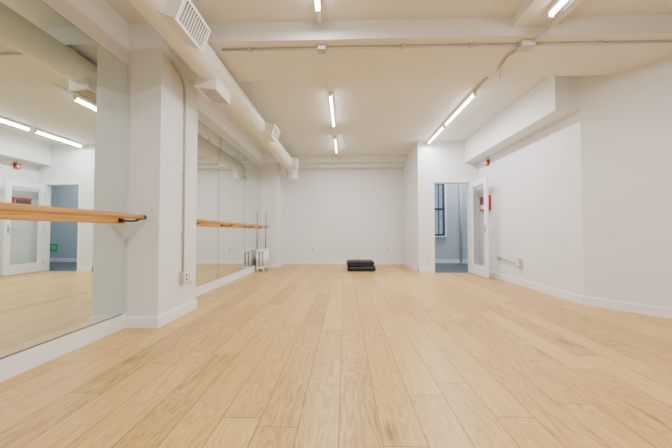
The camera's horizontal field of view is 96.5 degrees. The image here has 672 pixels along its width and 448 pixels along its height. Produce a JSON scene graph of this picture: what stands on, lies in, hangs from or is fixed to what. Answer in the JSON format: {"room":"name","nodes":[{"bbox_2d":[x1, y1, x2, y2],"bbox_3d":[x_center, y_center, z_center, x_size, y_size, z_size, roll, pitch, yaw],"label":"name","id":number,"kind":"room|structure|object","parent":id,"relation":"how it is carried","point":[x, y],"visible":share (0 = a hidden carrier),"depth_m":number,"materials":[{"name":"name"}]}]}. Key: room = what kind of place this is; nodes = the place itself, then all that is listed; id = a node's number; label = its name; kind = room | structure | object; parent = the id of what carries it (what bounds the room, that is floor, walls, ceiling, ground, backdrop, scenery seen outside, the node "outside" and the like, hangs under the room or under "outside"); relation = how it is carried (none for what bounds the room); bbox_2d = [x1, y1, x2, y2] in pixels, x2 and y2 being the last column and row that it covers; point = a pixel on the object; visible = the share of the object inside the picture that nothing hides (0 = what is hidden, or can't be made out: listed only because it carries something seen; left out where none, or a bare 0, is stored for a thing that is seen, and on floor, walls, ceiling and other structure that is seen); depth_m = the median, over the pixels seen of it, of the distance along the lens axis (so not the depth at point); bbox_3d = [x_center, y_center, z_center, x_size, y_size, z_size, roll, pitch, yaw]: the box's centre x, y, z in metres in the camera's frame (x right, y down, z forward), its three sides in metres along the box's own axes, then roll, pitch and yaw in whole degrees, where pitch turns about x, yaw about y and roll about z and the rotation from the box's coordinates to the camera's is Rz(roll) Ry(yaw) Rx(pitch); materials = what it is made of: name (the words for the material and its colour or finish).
{"room":"exercise studio","nodes":[
{"label":"exercise studio","id":0,"kind":"room"},
{"bbox_2d":[4,0,262,357],"bbox_3d":[-2.174,-0.504,3.231,0.120,3.080,11.740,0,-2,2],"label":"wall","id":1,"kind":"structure","parent":0,"point":[97,19],"depth_m":2.90,"materials":[{"name":"paint"}]},
{"bbox_2d":[0,0,126,358],"bbox_3d":[-2.134,-0.373,2.336,0.013,2.490,1.338,0,-2,2],"label":"wall mirror","id":2,"kind":"object","parent":1,"relation":"attached to","point":[63,95],"visible":1,"depth_m":2.28,"materials":[{"name":"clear mirror"}]},
{"bbox_2d":[0,202,146,223],"bbox_3d":[-2.045,-0.108,1.015,0.238,0.110,3.900,0,-2,2],"label":"ballet barre","id":3,"kind":"object","parent":1,"relation":"attached to","point":[8,211],"visible":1,"depth_m":2.19,"materials":[{"name":"brown wood"}]},
{"bbox_2d":[0,260,284,381],"bbox_3d":[-1.902,0.968,3.184,0.426,0.135,11.500,0,-2,2],"label":"baseboard","id":4,"kind":"structure","parent":1,"relation":"attached to","point":[13,365],"depth_m":2.60,"materials":[{"name":"paint"}]},
{"bbox_2d":[196,120,218,286],"bbox_3d":[-2.067,-0.314,4.539,0.013,2.490,1.348,0,-2,2],"label":"wall mirror","id":5,"kind":"object","parent":1,"relation":"attached to","point":[207,140],"visible":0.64,"depth_m":4.79,"materials":[{"name":"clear mirror"}]},
{"bbox_2d":[218,136,244,278],"bbox_3d":[-2.027,-0.278,5.888,0.013,2.490,1.348,0,-2,2],"label":"wall mirror","id":6,"kind":"object","parent":1,"relation":"attached to","point":[231,197],"visible":1,"depth_m":5.76,"materials":[{"name":"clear mirror"}]},
{"bbox_2d":[196,219,268,228],"bbox_3d":[-1.900,0.021,5.836,0.238,0.110,3.850,0,-2,2],"label":"ballet barre","id":7,"kind":"object","parent":1,"relation":"attached to","point":[199,222],"visible":0.77,"depth_m":5.22,"materials":[{"name":"brown wood"}]},
{"bbox_2d":[244,156,261,268],"bbox_3d":[-1.986,-0.242,7.237,0.013,2.490,1.348,0,-2,2],"label":"wall mirror","id":8,"kind":"object","parent":1,"relation":"attached to","point":[253,172],"visible":0.86,"depth_m":7.12,"materials":[{"name":"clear mirror"}]},
{"bbox_2d":[123,23,197,315],"bbox_3d":[-1.934,-0.499,3.399,0.350,3.080,0.750,0,-2,2],"label":"pillar","id":9,"kind":"structure","parent":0,"point":[155,97],"depth_m":3.06,"materials":[{"name":"paint"}]},
{"bbox_2d":[171,62,193,283],"bbox_3d":[-1.729,-0.524,3.417,0.057,2.411,0.502,0,-2,2],"label":"conduit","id":10,"kind":"object","parent":9,"relation":"attached to","point":[185,276],"visible":1,"depth_m":3.44,"materials":[{"name":"metal"}]},
{"bbox_2d":[262,153,284,263],"bbox_3d":[-1.751,-0.363,8.494,0.410,3.080,0.950,0,-2,2],"label":"pillar","id":11,"kind":"structure","parent":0,"point":[273,189],"depth_m":8.04,"materials":[{"name":"paint"}]},
{"bbox_2d":[0,263,671,447],"bbox_3d":[1.795,1.088,3.270,7.810,0.100,11.900,0,-2,2],"label":"floor","id":12,"kind":"structure","parent":0,"point":[287,355],"depth_m":2.02,"materials":[{"name":"brown wood"}]},
{"bbox_2d":[256,249,268,271],"bbox_3d":[-1.806,0.886,7.476,0.202,0.532,0.569,0,-2,2],"label":"radiator","id":13,"kind":"object","parent":12,"relation":"on","point":[262,255],"visible":1,"depth_m":7.26,"materials":[{"name":"metal"}]},
{"bbox_2d":[346,259,375,270],"bbox_3d":[0.615,1.021,7.448,0.725,0.257,0.582,0,-2,2],"label":"cushions","id":14,"kind":"object","parent":12,"relation":"on","point":[353,264],"visible":1,"depth_m":7.21,"materials":[{"name":"black plastic"}]},
{"bbox_2d":[285,169,403,260],"bbox_3d":[0.084,-0.350,8.974,4.050,3.080,0.120,0,-2,2],"label":"wall","id":15,"kind":"structure","parent":0,"point":[343,214],"depth_m":8.91,"materials":[{"name":"paint"}]},
{"bbox_2d":[285,260,402,263],"bbox_3d":[0.227,1.131,8.862,3.520,0.112,0.016,0,-2,2],"label":"baseboard","id":16,"kind":"structure","parent":15,"relation":"attached to","point":[286,261],"depth_m":8.87,"materials":[{"name":"paint"}]},
{"bbox_2d":[105,0,671,155],"bbox_3d":[1.795,-2.091,3.355,8.050,0.100,12.140,0,-2,2],"label":"ceiling","id":17,"kind":"structure","parent":0,"point":[389,116],"depth_m":4.62,"materials":[{"name":"paint"}]},
{"bbox_2d":[128,0,298,180],"bbox_3d":[-1.381,-1.710,3.014,0.360,0.680,11.030,0,-2,2],"label":"ventilation duct","id":18,"kind":"object","parent":17,"relation":"hanging from","point":[207,65],"visible":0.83,"depth_m":3.18,"materials":[{"name":"metal"}]},
{"bbox_2d":[157,0,210,52],"bbox_3d":[-1.230,-1.643,2.443,0.241,0.252,0.420,0,-2,2],"label":"air register","id":19,"kind":"object","parent":18,"relation":"attached to","point":[182,16],"visible":1,"depth_m":2.38,"materials":[{"name":"paint"}]},
{"bbox_2d":[194,75,230,104],"bbox_3d":[-1.393,-1.537,3.426,0.248,0.189,0.420,0,-2,2],"label":"air register","id":20,"kind":"object","parent":18,"relation":"attached to","point":[214,90],"visible":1,"depth_m":3.34,"materials":[{"name":"paint"}]},
{"bbox_2d":[262,122,279,142],"bbox_3d":[-1.138,-1.589,5.231,0.242,0.253,0.420,0,-2,2],"label":"air register","id":21,"kind":"object","parent":18,"relation":"attached to","point":[271,133],"visible":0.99,"depth_m":5.09,"materials":[{"name":"paint"}]},
{"bbox_2d":[290,158,298,169],"bbox_3d":[-1.071,-1.541,7.679,0.208,0.237,0.400,0,-2,2],"label":"air register","id":22,"kind":"object","parent":18,"relation":"attached to","point":[295,162],"visible":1,"depth_m":7.50,"materials":[{"name":"paint"}]},
{"bbox_2d":[314,0,320,12],"bbox_3d":[-0.188,-2.031,2.132,0.060,0.084,1.340,0,-2,2],"label":"fluorescent light","id":23,"kind":"object","parent":17,"relation":"attached to","point":[317,3],"visible":1,"depth_m":2.74,"materials":[{"name":"paint"}]},
{"bbox_2d":[317,13,321,23],"bbox_3d":[-0.164,-2.038,2.919,0.040,0.030,0.215,0,-2,2],"label":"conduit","id":24,"kind":"object","parent":17,"relation":"attached to","point":[319,17],"visible":0.71,"depth_m":2.95,"materials":[{"name":"metal"}]},
{"bbox_2d":[328,90,334,126],"bbox_3d":[-0.066,-1.949,5.183,0.060,0.084,1.350,0,-2,2],"label":"fluorescent light","id":25,"kind":"object","parent":17,"relation":"attached to","point":[330,94],"visible":0.98,"depth_m":5.00,"materials":[{"name":"paint"}]},
{"bbox_2d":[334,136,337,152],"bbox_3d":[-0.005,-1.895,7.207,0.060,0.084,1.200,0,-2,2],"label":"fluorescent light","id":26,"kind":"object","parent":17,"relation":"attached to","point":[335,138],"visible":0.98,"depth_m":7.07,"materials":[{"name":"paint"}]},
{"bbox_2d":[283,155,406,168],"bbox_3d":[0.013,-1.775,8.654,3.930,0.250,0.600,0,-2,2],"label":"ceiling beam","id":27,"kind":"structure","parent":17,"relation":"attached to","point":[342,161],"depth_m":8.55,"materials":[{"name":"white paint"}]},
{"bbox_2d":[222,42,518,53],"bbox_3d":[0.333,-1.831,3.131,3.080,0.049,0.100,0,-2,2],"label":"conduit","id":28,"kind":"object","parent":17,"relation":"attached to","point":[321,48],"visible":1,"depth_m":3.12,"materials":[{"name":"metal"}]},
{"bbox_2d":[163,14,671,80],"bbox_3d":[1.445,-1.946,3.376,7.110,0.190,0.790,0,-2,2],"label":"ceiling beam","id":29,"kind":"structure","parent":17,"relation":"attached to","point":[603,59],"depth_m":3.17,"materials":[{"name":"white paint"}]},
{"bbox_2d":[427,124,445,143],"bbox_3d":[2.143,-1.916,6.442,0.060,0.084,1.100,0,-2,2],"label":"fluorescent light","id":30,"kind":"object","parent":17,"relation":"attached to","point":[442,126],"visible":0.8,"depth_m":6.32,"materials":[{"name":"paint"}]},
{"bbox_2d":[444,90,476,125],"bbox_3d":[2.104,-1.950,5.143,0.060,0.084,1.300,0,-2,2],"label":"fluorescent light","id":31,"kind":"object","parent":17,"relation":"attached to","point":[473,93],"visible":0.96,"depth_m":4.98,"materials":[{"name":"paint"}]},
{"bbox_2d":[475,0,574,91],"bbox_3d":[1.970,-1.930,2.740,0.244,0.245,3.490,0,-2,2],"label":"conduit","id":32,"kind":"object","parent":17,"relation":"attached to","point":[525,45],"visible":0.91,"depth_m":3.02,"materials":[{"name":"metal"}]},
{"bbox_2d":[512,0,581,26],"bbox_3d":[1.875,-2.076,0.184,0.420,0.100,5.570,0,-2,2],"label":"ceiling beam","id":33,"kind":"structure","parent":17,"relation":"attached to","point":[532,13],"depth_m":2.80,"materials":[{"name":"white paint"}]},
{"bbox_2d":[547,0,567,18],"bbox_3d":[1.931,-1.933,2.065,0.060,0.084,1.340,0,-2,2],"label":"fluorescent light","id":34,"kind":"object","parent":17,"relation":"attached to","point":[556,5],"visible":1,"depth_m":2.65,"materials":[{"name":"paint"}]},
{"bbox_2d":[535,40,671,45],"bbox_3d":[3.106,-1.846,3.049,2.170,0.025,0.060,0,-2,2],"label":"conduit","id":35,"kind":"object","parent":17,"relation":"attached to","point":[600,42],"visible":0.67,"depth_m":3.05,"materials":[{"name":"metal"}]},
{"bbox_2d":[403,145,416,266],"bbox_3d":[2.021,-0.376,8.016,0.120,3.080,1.680,0,-2,2],"label":"wall","id":36,"kind":"structure","parent":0,"point":[410,169],"depth_m":7.88,"materials":[{"name":"white paint"}]},
{"bbox_2d":[403,261,418,272],"bbox_3d":[1.951,1.106,7.910,0.016,0.112,1.816,0,-2,2],"label":"baseboard","id":37,"kind":"structure","parent":36,"relation":"attached to","point":[405,263],"depth_m":7.70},
{"bbox_2d":[418,268,430,272],"bbox_3d":[2.629,1.081,6.990,1.426,0.112,0.016,0,-2,2],"label":"baseboard","id":38,"kind":"structure","parent":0,"point":[421,270],"depth_m":7.00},
{"bbox_2d":[416,142,479,267],"bbox_3d":[3.873,-0.402,7.060,3.880,3.080,0.120,0,-2,2],"label":"wall","id":39,"kind":"structure","parent":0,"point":[435,160],"depth_m":7.06,"materials":[{"name":"white paint"}]},
{"bbox_2d":[430,179,472,272],"bbox_3d":[2.719,0.044,7.074,0.990,2.190,0.138,0,-2,2],"label":"door frame","id":40,"kind":"structure","parent":39,"relation":"attached to","point":[432,181],"depth_m":7.03,"materials":[{"name":"paint"}]},
{"bbox_2d":[469,176,488,277],"bbox_3d":[3.116,0.073,6.551,0.158,2.080,0.852,0,-2,3],"label":"door","id":41,"kind":"structure","parent":40,"relation":"attached to","point":[480,270],"depth_m":6.32,"materials":[{"name":"paint"}]},
{"bbox_2d":[435,184,467,258],"bbox_3d":[3.999,-0.343,9.257,3.760,3.080,0.120,0,-2,2],"label":"wall","id":42,"kind":"structure","parent":0,"point":[448,247],"depth_m":9.20,"materials":[{"name":"paint"}]},
{"bbox_2d":[434,184,446,236],"bbox_3d":[2.912,-0.470,9.183,0.970,1.750,0.100,0,-2,2],"label":"window","id":43,"kind":"structure","parent":42,"relation":"in","point":[440,190],"depth_m":9.19,"materials":[{"name":"glass"}]},
{"bbox_2d":[435,259,467,262],"bbox_3d":[3.997,1.139,9.149,3.760,0.112,0.016,0,-2,2],"label":"baseboard","id":44,"kind":"structure","parent":42,"relation":"attached to","point":[436,260],"depth_m":9.16,"materials":[{"name":"paint"}]},
{"bbox_2d":[459,184,463,263],"bbox_3d":[3.796,-0.346,9.133,0.140,3.080,0.140,0,-2,2],"label":"riser pipe","id":45,"kind":"object","parent":42,"relation":"attached to","point":[460,185],"visible":0.83,"depth_m":9.10,"materials":[{"name":"metal"}]},
{"bbox_2d":[478,110,583,295],"bbox_3d":[3.356,-0.444,5.490,0.120,3.080,3.050,0,-2,2],"label":"wall","id":46,"kind":"structure","parent":0,"point":[535,182],"depth_m":4.81,"materials":[{"name":"paint"}]},
{"bbox_2d":[480,195,490,210],"bbox_3d":[3.282,-0.453,6.619,0.094,0.320,0.400,0,-2,2],"label":"sign","id":47,"kind":"object","parent":46,"relation":"attached to","point":[489,196],"visible":0.67,"depth_m":6.62,"materials":[{"name":"red plastic"}]},
{"bbox_2d":[485,157,489,165],"bbox_3d":[3.293,-1.363,6.543,0.065,0.175,0.120,0,-2,2],"label":"fire alarm strobe","id":48,"kind":"object","parent":46,"relation":"attached to","point":[487,162],"visible":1,"depth_m":6.49,"materials":[{"name":"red plastic"}]},
{"bbox_2d":[497,256,522,266],"bbox_3d":[3.271,0.702,5.688,0.062,0.140,0.800,0,-2,2],"label":"conduit","id":49,"kind":"object","parent":46,"relation":"attached to","point":[519,263],"visible":1,"depth_m":5.35,"materials":[{"name":"metal"}]},
{"bbox_2d":[464,76,579,162],"bbox_3d":[3.136,-1.733,5.532,0.320,0.500,3.050,0,-2,2],"label":"bulkhead","id":50,"kind":"object","parent":46,"relation":"attached to","point":[556,98],"depth_m":4.67,"materials":[{"name":"white paint"}]},
{"bbox_2d":[489,271,583,304],"bbox_3d":[3.288,1.040,5.453,0.016,0.112,3.050,0,-2,2],"label":"baseboard","id":51,"kind":"structure","parent":46,"relation":"attached to","point":[563,294],"depth_m":4.73,"materials":[{"name":"paint"}]},
{"bbox_2d":[579,57,671,307],"bbox_3d":[4.172,-0.517,2.726,0.120,3.080,3.092,1,-2,-34],"label":"wall","id":52,"kind":"structure","parent":0,"point":[626,117],"depth_m":3.60,"materials":[{"name":"white paint"}]},
{"bbox_2d":[584,296,671,318],"bbox_3d":[4.116,0.965,2.648,0.016,0.112,3.092,1,-2,-34],"label":"baseboard","id":53,"kind":"structure","parent":52,"relation":"attached to","point":[664,312],"depth_m":3.56,"materials":[{"name":"paint"}]}
]}

